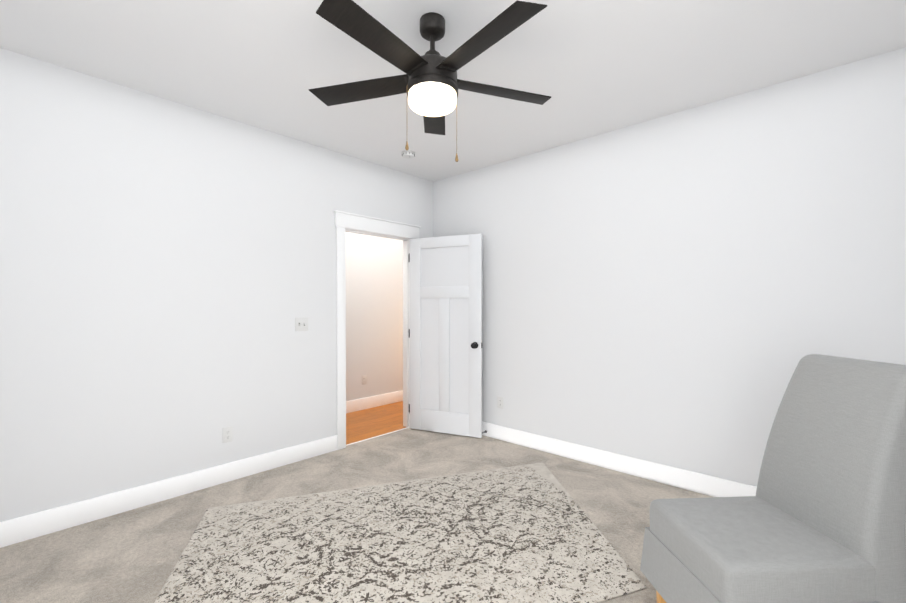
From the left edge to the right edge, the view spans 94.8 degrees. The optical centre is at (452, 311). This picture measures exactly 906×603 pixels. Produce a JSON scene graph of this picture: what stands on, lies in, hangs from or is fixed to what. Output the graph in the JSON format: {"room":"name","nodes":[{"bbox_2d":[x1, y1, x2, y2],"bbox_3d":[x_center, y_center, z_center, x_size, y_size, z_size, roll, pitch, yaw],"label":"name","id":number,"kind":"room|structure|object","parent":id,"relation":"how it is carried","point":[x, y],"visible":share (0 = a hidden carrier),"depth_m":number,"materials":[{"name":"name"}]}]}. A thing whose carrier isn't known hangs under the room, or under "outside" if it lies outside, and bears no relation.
{"room":"bedroom","nodes":[
{"label":"bedroom","id":0,"kind":"room"},
{"bbox_2d":[0,48,432,521],"bbox_3d":[-1.078,-0.091,3.909,0.120,2.740,5.840,1,1,42],"label":"wall","id":1,"kind":"structure","parent":0,"point":[167,272],"depth_m":2.80,"materials":[{"name":"paint"}]},
{"bbox_2d":[0,435,336,547],"bbox_3d":[-1.982,1.222,2.835,0.018,0.140,2.710,1,1,42],"label":"baseboard","id":2,"kind":"structure","parent":1,"relation":"attached to","point":[30,526],"depth_m":2.77,"materials":[{"name":"paint"}]},
{"bbox_2d":[222,426,232,442],"bbox_3d":[-1.702,0.934,3.145,0.008,0.115,0.070,1,1,42],"label":"outlet","id":3,"kind":"object","parent":1,"relation":"attached to","point":[227,434],"visible":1,"depth_m":3.14,"materials":[{"name":"grey plastic"}]},
{"bbox_2d":[295,317,307,330],"bbox_3d":[-1.295,0.113,3.572,0.018,0.116,0.116,1,1,42],"label":"light switch","id":4,"kind":"object","parent":1,"relation":"attached to","point":[301,324],"visible":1,"depth_m":3.57,"materials":[{"name":"grey plastic"}]},
{"bbox_2d":[334,210,420,449],"bbox_3d":[-0.777,0.181,4.241,0.190,2.208,1.058,1,1,42],"label":"door frame","id":5,"kind":"structure","parent":1,"relation":"attached to","point":[362,224],"depth_m":3.94,"materials":[{"name":"paint"}]},
{"bbox_2d":[409,234,481,437],"bbox_3d":[-0.088,0.246,4.311,0.830,2.031,0.167,0,1,24],"label":"door","id":6,"kind":"structure","parent":5,"relation":"attached to","point":[445,333],"depth_m":4.29,"materials":[{"name":"paint"}]},
{"bbox_2d":[0,428,711,602],"bbox_3d":[-0.068,1.354,1.919,4.160,0.100,4.240,1,1,42],"label":"floor carpet","id":7,"kind":"object","parent":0,"point":[132,556],"visible":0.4,"depth_m":2.70,"materials":[{"name":"beige carpet"}]},
{"bbox_2d":[154,463,646,602],"bbox_3d":[-0.183,1.294,2.354,2.518,0.010,1.596,0,1,-19],"label":"rug","id":8,"kind":"object","parent":7,"relation":"on","point":[530,533],"visible":0.97,"depth_m":2.26,"materials":[{"name":"beige carpet"}]},
{"bbox_2d":[640,354,905,602],"bbox_3d":[1.250,0.750,1.632,0.785,1.115,0.552,0,1,-4],"label":"chair","id":9,"kind":"object","parent":7,"relation":"on","point":[820,517],"visible":1,"depth_m":1.52,"materials":[{"name":"grey fabric"}]},
{"bbox_2d":[345,232,402,400],"bbox_3d":[-1.889,-0.101,4.651,0.120,2.740,5.840,1,1,42],"label":"wall","id":10,"kind":"structure","parent":0,"point":[374,309],"depth_m":5.49,"materials":[{"name":"paint"}]},
{"bbox_2d":[362,375,366,384],"bbox_3d":[-1.147,0.890,5.381,0.008,0.115,0.070,1,1,42],"label":"outlet","id":11,"kind":"object","parent":10,"relation":"attached to","point":[364,379],"visible":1,"depth_m":5.38,"materials":[{"name":"grey plastic"}]},
{"bbox_2d":[346,390,402,412],"bbox_3d":[-1.845,1.205,4.614,0.018,0.150,5.620,1,1,42],"label":"baseboard","id":12,"kind":"structure","parent":10,"relation":"attached to","point":[371,402],"depth_m":5.46,"materials":[{"name":"paint"}]},
{"bbox_2d":[346,401,406,444],"bbox_3d":[-1.498,1.329,4.311,1.180,0.090,5.840,1,1,42],"label":"floor","id":13,"kind":"structure","parent":0,"point":[364,424],"depth_m":4.78,"materials":[{"name":"orange wood"}]},
{"bbox_2d":[346,427,408,445],"bbox_3d":[-0.763,1.280,4.242,0.022,0.014,0.820,1,1,42],"label":"trim","id":14,"kind":"structure","parent":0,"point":[375,436],"depth_m":4.23,"materials":[{"name":"paint"}]},
{"bbox_2d":[0,0,905,181],"bbox_3d":[0.036,-1.498,2.872,5.340,0.100,5.840,1,1,42],"label":"ceiling","id":15,"kind":"structure","parent":0,"point":[591,68],"depth_m":2.36,"materials":[{"name":"paint"}]},
{"bbox_2d":[401,150,414,158],"bbox_3d":[-0.413,-1.440,3.843,0.132,0.042,0.132,1,1,42],"label":"smoke detector","id":16,"kind":"object","parent":15,"relation":"attached to","point":[408,154],"visible":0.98,"depth_m":3.80,"materials":[{"name":"grey plastic"}]},
{"bbox_2d":[309,0,550,161],"bbox_3d":[-0.089,-1.099,2.035,1.274,0.678,1.273,1,1,42],"label":"ceiling fan","id":17,"kind":"object","parent":15,"relation":"hanging from","point":[429,83],"visible":1,"depth_m":1.95,"materials":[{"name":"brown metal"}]},
{"bbox_2d":[433,47,905,486],"bbox_3d":[1.337,-0.085,3.407,4.120,2.740,0.120,1,1,42],"label":"wall","id":18,"kind":"structure","parent":0,"point":[688,289],"depth_m":2.97,"materials":[{"name":"paint"}]},
{"bbox_2d":[497,396,502,408],"bbox_3d":[0.468,0.908,4.129,0.070,0.115,0.008,1,1,42],"label":"outlet","id":19,"kind":"object","parent":18,"relation":"attached to","point":[499,402],"visible":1,"depth_m":4.12,"materials":[{"name":"grey plastic"}]},
{"bbox_2d":[482,421,756,496],"bbox_3d":[1.246,1.215,3.413,4.000,0.140,0.018,1,1,42],"label":"baseboard","id":20,"kind":"structure","parent":18,"relation":"attached to","point":[704,484],"depth_m":3.29,"materials":[{"name":"paint"}]}
]}

